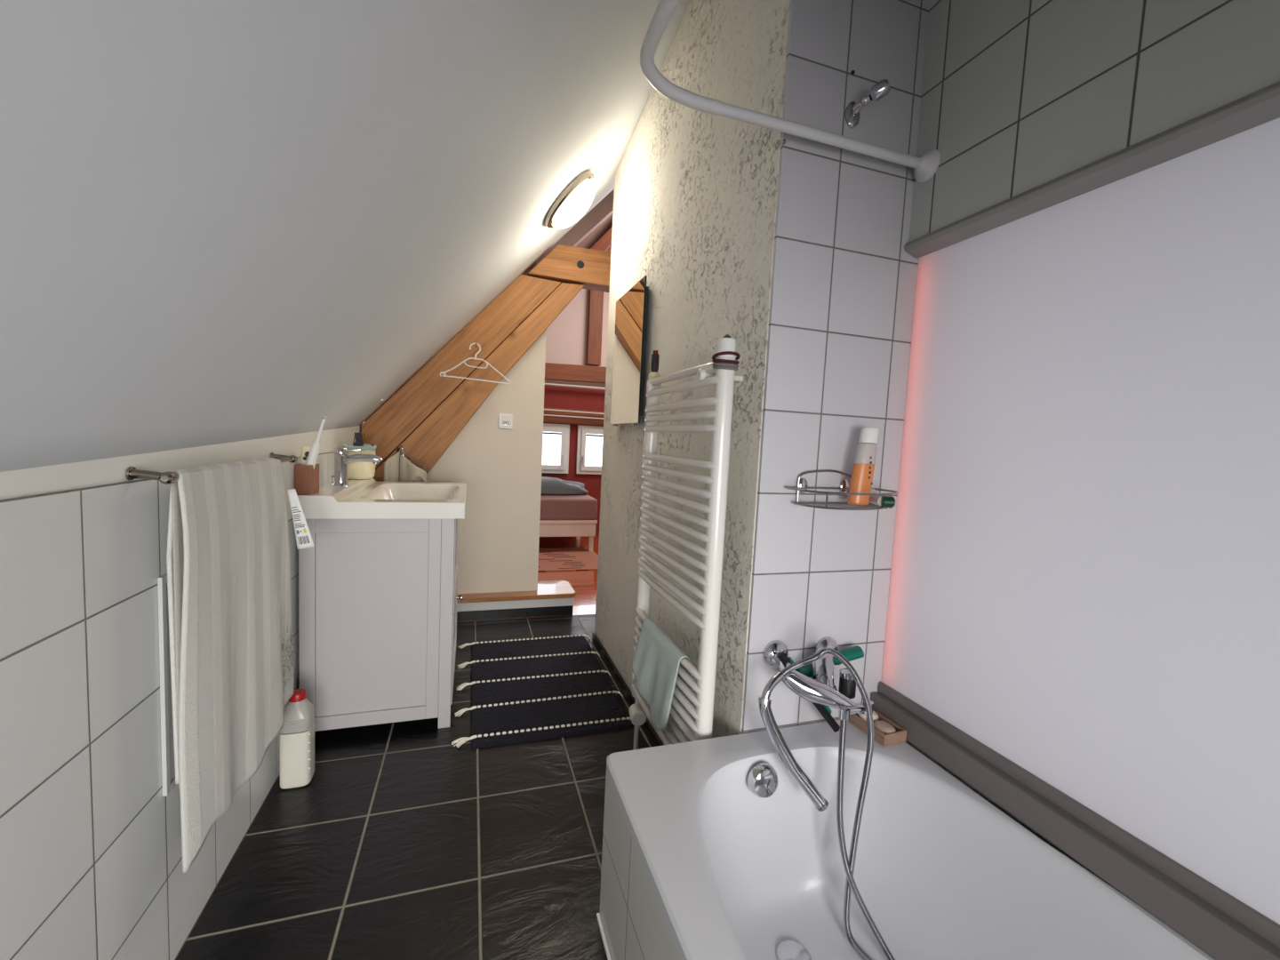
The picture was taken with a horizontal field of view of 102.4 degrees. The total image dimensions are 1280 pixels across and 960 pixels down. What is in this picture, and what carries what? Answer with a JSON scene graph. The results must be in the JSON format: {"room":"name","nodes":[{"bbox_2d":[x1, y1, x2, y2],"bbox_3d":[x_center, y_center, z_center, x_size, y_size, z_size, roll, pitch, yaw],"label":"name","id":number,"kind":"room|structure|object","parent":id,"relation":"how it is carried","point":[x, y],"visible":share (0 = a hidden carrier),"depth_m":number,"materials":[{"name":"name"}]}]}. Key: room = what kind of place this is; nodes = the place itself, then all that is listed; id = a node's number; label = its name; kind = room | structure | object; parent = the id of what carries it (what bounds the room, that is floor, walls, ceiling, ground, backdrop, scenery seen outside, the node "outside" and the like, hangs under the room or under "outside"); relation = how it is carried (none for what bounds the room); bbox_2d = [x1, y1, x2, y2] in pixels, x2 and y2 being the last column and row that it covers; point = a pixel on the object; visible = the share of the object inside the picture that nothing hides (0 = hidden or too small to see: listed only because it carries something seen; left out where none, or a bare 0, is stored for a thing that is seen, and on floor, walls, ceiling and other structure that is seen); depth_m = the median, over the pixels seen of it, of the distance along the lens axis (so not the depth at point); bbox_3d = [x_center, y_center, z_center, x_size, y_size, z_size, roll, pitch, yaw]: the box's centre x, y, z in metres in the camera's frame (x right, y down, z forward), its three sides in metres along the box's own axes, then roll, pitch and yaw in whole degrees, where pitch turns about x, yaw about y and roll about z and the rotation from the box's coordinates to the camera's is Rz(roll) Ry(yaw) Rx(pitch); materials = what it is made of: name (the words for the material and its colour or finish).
{"room":"bathroom","nodes":[
{"label":"bathroom","id":0,"kind":"room"},
{"bbox_2d":[0,421,364,959],"bbox_3d":[-0.896,0.425,0.751,0.104,1.210,4.500,1,5,-18],"label":"wall","id":1,"kind":"structure","parent":0,"point":[91,850],"depth_m":0.82,"materials":[{"name":"white tile"}]},
{"bbox_2d":[157,573,176,796],"bbox_3d":[-0.978,0.381,1.184,0.008,0.433,0.422,1,5,-18],"label":"access panel","id":2,"kind":"object","parent":1,"relation":"attached to","point":[168,769],"visible":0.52,"depth_m":0.99,"materials":[{"name":"grey paint"}]},
{"bbox_2d":[125,452,297,484],"bbox_3d":[-0.960,-0.037,1.223,0.068,0.030,0.693,1,5,-18],"label":"towel rail","id":3,"kind":"object","parent":1,"relation":"attached to","point":[168,477],"visible":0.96,"depth_m":0.90,"materials":[{"name":"silver metal"}]},
{"bbox_2d":[166,457,314,872],"bbox_3d":[-0.941,0.339,1.237,0.114,0.767,0.604,2,5,-10],"label":"bath towel","id":4,"kind":"object","parent":3,"relation":"hanging from","point":[228,564],"visible":1,"depth_m":1.10,"materials":[{"name":"white fabric"}]},
{"bbox_2d":[291,506,304,527],"bbox_3d":[-0.955,0.104,1.439,0.035,0.059,0.005,2,5,-13],"label":"print","id":5,"kind":"object","parent":4,"relation":"attached to","point":[297,512],"depth_m":1.44},
{"bbox_2d":[0,0,690,471],"bbox_3d":[0.157,-1.403,0.843,2.017,3.141,4.351,1,5,-18],"label":"ceiling","id":6,"kind":"structure","parent":0,"point":[222,221],"depth_m":0.76,"materials":[{"name":"white paint"}]},
{"bbox_2d":[527,244,611,292],"bbox_3d":[-0.158,-1.246,3.103,1.022,0.205,0.144,1,5,-18],"label":"beam","id":7,"kind":"structure","parent":6,"relation":"attached to","point":[589,268],"depth_m":2.97,"materials":[{"name":"brown wood"}]},
{"bbox_2d":[544,169,595,228],"bbox_3d":[-0.311,-1.246,2.293,0.218,0.240,0.300,1,5,-18],"label":"ceiling lamp","id":8,"kind":"object","parent":6,"relation":"attached to","point":[575,200],"visible":1,"depth_m":2.21,"materials":[{"name":"white glass"}]},
{"bbox_2d":[174,536,651,959],"bbox_3d":[0.113,0.953,2.476,3.000,0.050,7.050,1,5,-18],"label":"floor","id":9,"kind":"structure","parent":0,"point":[402,842],"depth_m":1.37,"materials":[{"name":"black tile"}]},
{"bbox_2d":[279,688,314,788],"bbox_3d":[-1.058,0.794,1.593,0.084,0.286,0.083,1,5,-18],"label":"plastic bottle","id":10,"kind":"object","parent":9,"relation":"on","point":[297,733],"visible":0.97,"depth_m":1.56,"materials":[{"name":"plastic"}]},
{"bbox_2d":[298,518,463,738],"bbox_3d":[-1.019,0.497,2.160,0.522,0.795,0.692,1,5,-18],"label":"vanity cabinet","id":11,"kind":"object","parent":9,"relation":"on","point":[378,597],"visible":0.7,"depth_m":1.84,"materials":[{"name":"grey paint"}]},
{"bbox_2d":[296,478,467,519],"bbox_3d":[-1.004,0.083,2.135,0.537,0.120,0.752,1,5,-18],"label":"washbasin","id":12,"kind":"object","parent":11,"relation":"in","point":[362,499],"visible":0.91,"depth_m":1.84,"materials":[{"name":"white ceramic"}]},
{"bbox_2d":[294,464,319,495],"bbox_3d":[-1.134,-0.004,1.755,0.048,0.098,0.095,1,5,-18],"label":"holder","id":13,"kind":"object","parent":12,"relation":"on","point":[306,478],"visible":0.85,"depth_m":1.71,"materials":[{"name":"brown wood"}]},
{"bbox_2d":[300,446,311,464],"bbox_3d":[-1.138,-0.039,1.756,0.032,0.150,0.027,4,5,19],"label":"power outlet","id":14,"kind":"object","parent":13,"relation":"in","point":[305,450],"visible":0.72,"depth_m":1.75,"materials":[{"name":"plastic"}]},
{"bbox_2d":[305,416,326,469],"bbox_3d":[-1.099,-0.115,1.740,0.067,0.207,0.031,1,5,-18],"label":"electric toothbrush","id":15,"kind":"object","parent":13,"relation":"in","point":[314,452],"visible":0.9,"depth_m":1.74,"materials":[{"name":"white plastic"}]},
{"bbox_2d":[330,448,383,485],"bbox_3d":[-1.129,-0.052,2.056,0.184,0.148,0.054,1,5,-18],"label":"tap","id":16,"kind":"object","parent":12,"relation":"on","point":[342,459],"visible":1,"depth_m":2.03,"materials":[{"name":"silver metal"}]},
{"bbox_2d":[341,442,376,479],"bbox_3d":[-1.268,-0.085,2.327,0.145,0.156,0.136,1,5,-18],"label":"fabric basket","id":17,"kind":"object","parent":12,"relation":"on","point":[356,470],"visible":0.64,"depth_m":2.28,"materials":[{"name":"beige fabric"}]},
{"bbox_2d":[352,432,364,446],"bbox_3d":[-1.266,-0.127,2.305,0.060,0.176,0.004,1,5,-18],"label":"comb","id":18,"kind":"object","parent":17,"relation":"in","point":[356,444],"visible":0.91,"depth_m":2.30,"materials":[{"name":"black plastic"}]},
{"bbox_2d":[370,435,380,446],"bbox_3d":[-1.238,-0.123,2.357,0.090,0.168,0.004,1,5,-18],"label":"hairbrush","id":19,"kind":"object","parent":17,"relation":"in","point":[375,436],"visible":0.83,"depth_m":2.36,"materials":[{"name":"brown wood"}]},
{"bbox_2d":[451,634,634,749],"bbox_3d":[-0.472,0.898,2.334,0.688,0.022,0.937,1,5,-18],"label":"bath rug","id":20,"kind":"object","parent":9,"relation":"on","point":[524,690],"visible":0.96,"depth_m":2.19,"materials":[{"name":"black fabric"}]},
{"bbox_2d":[537,547,598,571],"bbox_3d":[-1.209,0.699,4.518,1.750,0.007,0.860,1,5,-18],"label":"rug","id":21,"kind":"object","parent":9,"relation":"on","point":[550,559],"visible":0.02,"depth_m":4.63,"materials":[{"name":"fabric"}]},
{"bbox_2d":[539,493,597,551],"bbox_3d":[-1.375,0.394,5.040,1.785,0.520,0.735,1,5,-18],"label":"bed","id":22,"kind":"object","parent":9,"relation":"on","point":[575,516],"visible":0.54,"depth_m":4.89,"materials":[{"name":"fabric"}]},
{"bbox_2d":[540,476,588,494],"bbox_3d":[-1.060,0.041,5.223,1.078,0.180,0.399,1,5,-18],"label":"folded blanket","id":23,"kind":"object","parent":22,"relation":"on","point":[549,485],"visible":0.48,"depth_m":5.12,"materials":[{"name":"grey fabric"}]},
{"bbox_2d":[596,719,1215,959],"bbox_3d":[0.522,0.902,0.510,0.750,0.395,1.683,1,5,-18],"label":"bathtub","id":24,"kind":"object","parent":9,"relation":"on","point":[713,850],"visible":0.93,"depth_m":1.10,"materials":[{"name":"white ceramic"}]},
{"bbox_2d":[777,645,863,732],"bbox_3d":[0.441,0.520,1.292,0.268,0.224,0.056,1,5,-18],"label":"squeegee","id":25,"kind":"object","parent":24,"relation":"on","point":[853,652],"visible":0.38,"depth_m":1.28,"materials":[{"name":"teal plastic"}]},
{"bbox_2d":[848,709,907,746],"bbox_3d":[0.606,0.630,1.323,0.074,0.028,0.124,1,5,-22],"label":"soap tray","id":26,"kind":"object","parent":24,"relation":"on","point":[900,736],"visible":0.59,"depth_m":1.28,"materials":[{"name":"brown wood"}]},
{"bbox_2d":[857,711,878,721],"bbox_3d":[0.596,0.615,1.346,0.048,0.023,0.052,1,5,-18],"label":"soap bar","id":27,"kind":"object","parent":26,"relation":"on","point":[875,715],"visible":0.42,"depth_m":1.33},
{"bbox_2d":[873,720,895,734],"bbox_3d":[0.613,0.627,1.294,0.045,0.028,0.056,1,5,-18],"label":"soap bar","id":28,"kind":"object","parent":26,"relation":"on","point":[883,726],"visible":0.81,"depth_m":1.28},
{"bbox_2d":[426,328,546,593],"bbox_3d":[-1.070,-0.166,3.036,0.964,1.684,0.100,1,5,-18],"label":"wall partition","id":29,"kind":"structure","parent":0,"point":[499,532],"depth_m":3.08,"materials":[{"name":"beige paint"}]},
{"bbox_2d":[361,274,583,481],"bbox_3d":[-0.929,-0.418,2.941,1.160,1.502,0.118,1,5,-18],"label":"wooden beam","id":30,"kind":"structure","parent":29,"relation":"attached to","point":[425,416],"depth_m":2.85,"materials":[{"name":"brown wood"}]},
{"bbox_2d":[395,445,409,459],"bbox_3d":[-1.270,-0.145,2.753,0.073,0.079,0.080,1,5,-18],"label":"towel hook","id":31,"kind":"object","parent":30,"relation":"attached to","point":[398,447],"visible":0.67,"depth_m":2.73,"materials":[{"name":"silver metal"}]},
{"bbox_2d":[384,451,399,481],"bbox_3d":[-1.302,0.035,2.699,0.074,0.365,0.043,0,5,-28],"label":"hand towel","id":32,"kind":"object","parent":31,"relation":"hanging from","point":[391,466],"visible":0.38,"depth_m":2.70,"materials":[{"name":"beige fabric"}]},
{"bbox_2d":[399,456,426,482],"bbox_3d":[-1.196,0.049,2.708,0.134,0.345,0.088,1,5,-18],"label":"hand towel","id":33,"kind":"object","parent":31,"relation":"hanging from","point":[409,472],"visible":0.39,"depth_m":2.69,"materials":[{"name":"beige fabric"}]},
{"bbox_2d":[406,456,426,471],"bbox_3d":[-1.213,0.042,2.796,0.101,0.345,0.027,1,5,-18],"label":"hand towel","id":34,"kind":"object","parent":31,"relation":"hanging from","point":[420,464],"visible":0.13,"depth_m":2.78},
{"bbox_3d":[-0.901,-0.741,2.829,0.008,0.018,0.062,1,5,-18],"label":"nail","id":35,"kind":"object","parent":30,"relation":"attached to","visible":0},
{"bbox_2d":[440,342,511,383],"bbox_3d":[-0.896,-0.645,2.824,0.376,0.211,0.008,1,5,-18],"label":"clothes hanger","id":36,"kind":"object","parent":35,"relation":"hanging from","point":[475,357],"visible":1,"depth_m":2.82,"materials":[{"name":"white plastic"}]},
{"bbox_2d":[498,413,512,428],"bbox_3d":[-0.793,-0.350,3.048,0.082,0.090,0.014,1,5,-18],"label":"light switch","id":37,"kind":"object","parent":29,"relation":"attached to","point":[505,420],"visible":1,"depth_m":3.04,"materials":[{"name":"white plastic"}]},
{"bbox_2d":[456,580,575,621],"bbox_3d":[-1.010,0.746,3.152,1.191,0.146,0.310,1,5,-18],"label":"threshold","id":38,"kind":"structure","parent":29,"relation":"attached to","point":[552,597],"depth_m":3.11,"materials":[{"name":"black tile"}]},
{"bbox_2d":[364,214,612,422],"bbox_3d":[-0.874,-1.614,4.226,2.323,2.642,2.750,1,5,-18],"label":"ceiling","id":39,"kind":"structure","parent":0,"point":[596,235],"depth_m":4.79,"materials":[{"name":"white paint"}]},
{"bbox_2d":[532,188,614,268],"bbox_3d":[-0.248,-1.842,3.505,0.939,0.985,0.120,1,5,-18],"label":"rafter","id":40,"kind":"object","parent":39,"relation":"attached to","point":[604,209],"visible":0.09,"depth_m":3.42,"materials":[{"name":"brown wood"}]},
{"bbox_2d":[590,226,612,251],"bbox_3d":[-0.444,-1.869,4.378,1.032,1.162,0.100,1,5,-18],"label":"rafter","id":41,"kind":"object","parent":39,"relation":"attached to","point":[604,243],"visible":0.02,"depth_m":4.36,"materials":[{"name":"brown wood"}]},
{"bbox_2d":[541,246,611,535],"bbox_3d":[-0.844,-1.464,5.633,3.160,4.220,0.150,1,5,-18],"label":"wall","id":42,"kind":"structure","parent":0,"point":[566,338],"depth_m":5.63,"materials":[{"name":"paint"}]},
{"bbox_2d":[541,408,604,473],"bbox_3d":[-0.893,-0.425,5.611,2.981,0.708,0.126,1,5,-18],"label":"window","id":43,"kind":"structure","parent":42,"relation":"in","point":[556,442],"depth_m":5.61,"materials":[{"name":"white plastic"}]},
{"bbox_2d":[543,414,603,419],"bbox_3d":[-0.850,-0.685,5.498,2.980,0.020,0.020,2,5,-18],"label":"rail","id":44,"kind":"object","parent":43,"relation":"attached to","point":[543,414],"visible":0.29,"depth_m":5.54,"materials":[{"name":"white metal"}]},
{"bbox_2d":[544,408,604,414],"bbox_3d":[-0.850,-0.742,5.503,2.980,0.021,0.020,2,5,-18],"label":"rail","id":45,"kind":"object","parent":43,"relation":"attached to","point":[544,409],"visible":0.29,"depth_m":5.54,"materials":[{"name":"white metal"}]},
{"bbox_2d":[544,362,606,383],"bbox_3d":[-0.856,-1.162,5.549,2.981,0.170,0.065,0,5,-18],"label":"rail","id":46,"kind":"object","parent":42,"relation":"attached to","point":[556,372],"visible":0.11,"depth_m":5.57,"materials":[{"name":"brown wood"}]},
{"bbox_2d":[544,383,605,389],"bbox_3d":[-0.849,-1.019,5.520,2.980,0.019,0.040,1,5,-18],"label":"ledge","id":47,"kind":"object","parent":46,"relation":"attached to","point":[545,383],"visible":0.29,"depth_m":5.55,"materials":[{"name":"white metal"}]},
{"bbox_2d":[586,289,603,366],"bbox_3d":[-0.479,-1.894,5.611,0.150,1.265,0.060,1,5,-18],"label":"post","id":48,"kind":"object","parent":46,"relation":"on","point":[596,303],"visible":0.56,"depth_m":5.60,"materials":[{"name":"brown wood"}]},
{"bbox_2d":[576,424,603,474],"bbox_3d":[-0.505,-0.332,5.746,0.395,0.540,0.126,1,5,-18],"label":"window","id":49,"kind":"structure","parent":42,"relation":"in","point":[589,438],"depth_m":5.74,"materials":[{"name":"white plastic"}]},
{"bbox_2d":[594,0,790,744],"bbox_3d":[0.479,-0.830,2.066,0.840,3.600,1.575,1,5,-18],"label":"wall","id":50,"kind":"structure","parent":0,"point":[695,193],"depth_m":1.59,"materials":[{"name":"paint"}]},
{"bbox_2d":[592,632,663,747],"bbox_3d":[-0.014,0.924,2.067,0.010,0.058,1.560,1,5,-18],"label":"baseboard","id":51,"kind":"structure","parent":50,"relation":"attached to","point":[649,732],"depth_m":2.25,"materials":[{"name":"black tile"}]},
{"bbox_2d":[610,275,648,426],"bbox_3d":[-0.047,-0.526,2.234,0.032,0.580,0.430,1,5,-18],"label":"wall mirror","id":52,"kind":"object","parent":50,"relation":"attached to","point":[631,313],"visible":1,"depth_m":2.17,"materials":[{"name":"silver glass"}]},
{"bbox_2d":[628,357,743,750],"bbox_3d":[0.112,0.340,1.530,0.122,1.308,0.556,1,5,-18],"label":"towel radiator","id":53,"kind":"object","parent":50,"relation":"attached to","point":[677,731],"visible":0.84,"depth_m":1.34,"materials":[{"name":"white metal"}]},
{"bbox_2d":[648,350,660,378],"bbox_3d":[0.050,-0.382,1.712,0.040,0.096,0.040,1,5,-18],"label":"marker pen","id":54,"kind":"object","parent":53,"relation":"on","point":[655,356],"visible":0.91,"depth_m":1.70,"materials":[{"name":"plastic"}]},
{"bbox_2d":[632,617,692,730],"bbox_3d":[0.059,0.585,1.533,0.084,0.266,0.360,1,5,-18],"label":"hand towel","id":55,"kind":"object","parent":53,"relation":"hanging from","point":[656,661],"visible":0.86,"depth_m":1.50,"materials":[{"name":"fabric"}]},
{"bbox_2d":[712,365,737,370],"bbox_3d":[0.204,-0.268,1.232,0.061,0.014,0.060,1,5,-18],"label":"tie","id":56,"kind":"object","parent":53,"relation":"on","point":[714,366],"visible":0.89,"depth_m":1.21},
{"bbox_2d":[712,362,738,367],"bbox_3d":[0.205,-0.275,1.232,0.063,0.014,0.062,1,5,-18],"label":"tie","id":57,"kind":"object","parent":53,"relation":"on","point":[714,364],"visible":0.84,"depth_m":1.21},
{"bbox_2d":[712,359,739,364],"bbox_3d":[0.205,-0.283,1.231,0.065,0.014,0.064,1,5,-18],"label":"tie","id":58,"kind":"object","parent":53,"relation":"on","point":[713,360],"visible":0.87,"depth_m":1.21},
{"bbox_2d":[716,334,735,359],"bbox_3d":[0.207,-0.318,1.228,0.047,0.058,0.047,1,5,-18],"label":"pot","id":59,"kind":"object","parent":53,"relation":"on","point":[727,343],"visible":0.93,"depth_m":1.21,"materials":[{"name":"plastic"}]},
{"bbox_2d":[712,351,740,360],"bbox_3d":[0.205,-0.294,1.230,0.067,0.018,0.066,1,5,-18],"label":"tie","id":60,"kind":"object","parent":53,"relation":"on","point":[715,356],"visible":0.77,"depth_m":1.21,"materials":[{"name":"red rubber"}]},
{"bbox_2d":[640,0,940,183],"bbox_3d":[0.690,-0.675,0.051,0.779,0.072,2.371,1,5,-18],"label":"curtain rod","id":61,"kind":"object","parent":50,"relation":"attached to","point":[924,166],"visible":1,"depth_m":1.08,"materials":[{"name":"white metal"}]},
{"bbox_2d":[741,0,929,734],"bbox_3d":[0.606,-0.763,1.277,0.588,3.600,0.010,1,5,-18],"label":"wall","id":62,"kind":"structure","parent":0,"point":[844,276],"depth_m":1.27,"materials":[{"name":"white tile"}]},
{"bbox_2d":[762,636,873,720],"bbox_3d":[0.437,0.470,1.230,0.234,0.115,0.193,1,5,-18],"label":"mixer","id":63,"kind":"object","parent":62,"relation":"attached to","point":[821,689],"visible":0.74,"depth_m":1.20,"materials":[{"name":"silver metal"}]},
{"bbox_2d":[758,647,895,959],"bbox_3d":[0.497,0.703,1.062,0.498,0.629,0.189,7,6,40],"label":"shower","id":64,"kind":"object","parent":63,"relation":"attached to","point":[820,803],"visible":1,"depth_m":1.14,"materials":[{"name":"silver metal"}]},
{"bbox_2d":[785,469,898,510],"bbox_3d":[0.509,0.023,1.240,0.289,0.086,0.139,1,5,-18],"label":"wire shelf","id":65,"kind":"object","parent":62,"relation":"attached to","point":[801,488],"visible":0.9,"depth_m":1.26,"materials":[{"name":"metal"}]},
{"bbox_2d":[847,427,879,504],"bbox_3d":[0.547,-0.033,1.262,0.068,0.187,0.041,1,5,-18],"label":"shampoo bottle","id":66,"kind":"object","parent":65,"relation":"on","point":[863,468],"visible":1,"depth_m":1.25,"materials":[{"name":"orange plastic"}]},
{"bbox_2d":[854,442,877,463],"bbox_3d":[0.553,-0.065,1.262,0.058,0.050,0.039,1,5,-18],"label":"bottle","id":67,"kind":"object","parent":66,"relation":"on","point":[866,452],"depth_m":1.25,"materials":[{"name":"white plastic"}]},
{"bbox_2d":[870,488,879,496],"bbox_3d":[0.582,0.038,1.304,0.066,0.033,0.022,1,5,-24],"label":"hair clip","id":68,"kind":"object","parent":65,"relation":"on","point":[873,491],"visible":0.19,"depth_m":1.30,"materials":[{"name":"beige plastic"}]},
{"bbox_2d":[869,496,895,507],"bbox_3d":[0.583,0.050,1.260,0.038,0.027,0.085,1,5,-18],"label":"tube","id":69,"kind":"object","parent":65,"relation":"on","point":[884,501],"visible":0.96,"depth_m":1.23,"materials":[{"name":"plastic"}]},
{"bbox_2d":[844,79,890,128],"bbox_3d":[0.529,-0.871,1.192,0.040,0.071,0.097,0,5,-34],"label":"holder","id":70,"kind":"object","parent":62,"relation":"attached to","point":[881,89],"visible":1,"depth_m":1.19,"materials":[{"name":"silver metal"}]},
{"bbox_2d":[904,740,1164,923],"bbox_3d":[1.129,0.923,0.342,0.200,0.440,2.386,1,5,-18],"label":"wall","id":71,"kind":"structure","parent":0,"point":[907,741],"depth_m":1.14,"materials":[{"name":"white paint"}]},
{"bbox_2d":[908,0,1279,241],"bbox_3d":[1.220,-1.463,0.147,0.255,1.970,2.386,1,5,-18],"label":"wall","id":72,"kind":"structure","parent":0,"point":[1018,97],"depth_m":0.98,"materials":[{"name":"white tile"}]},
{"bbox_2d":[870,80,1279,959],"bbox_3d":[1.048,0.122,0.244,0.089,1.249,2.374,1,5,-18],"label":"window","id":73,"kind":"structure","parent":72,"relation":"in","point":[1083,628],"depth_m":0.90,"materials":[{"name":"white glass"}]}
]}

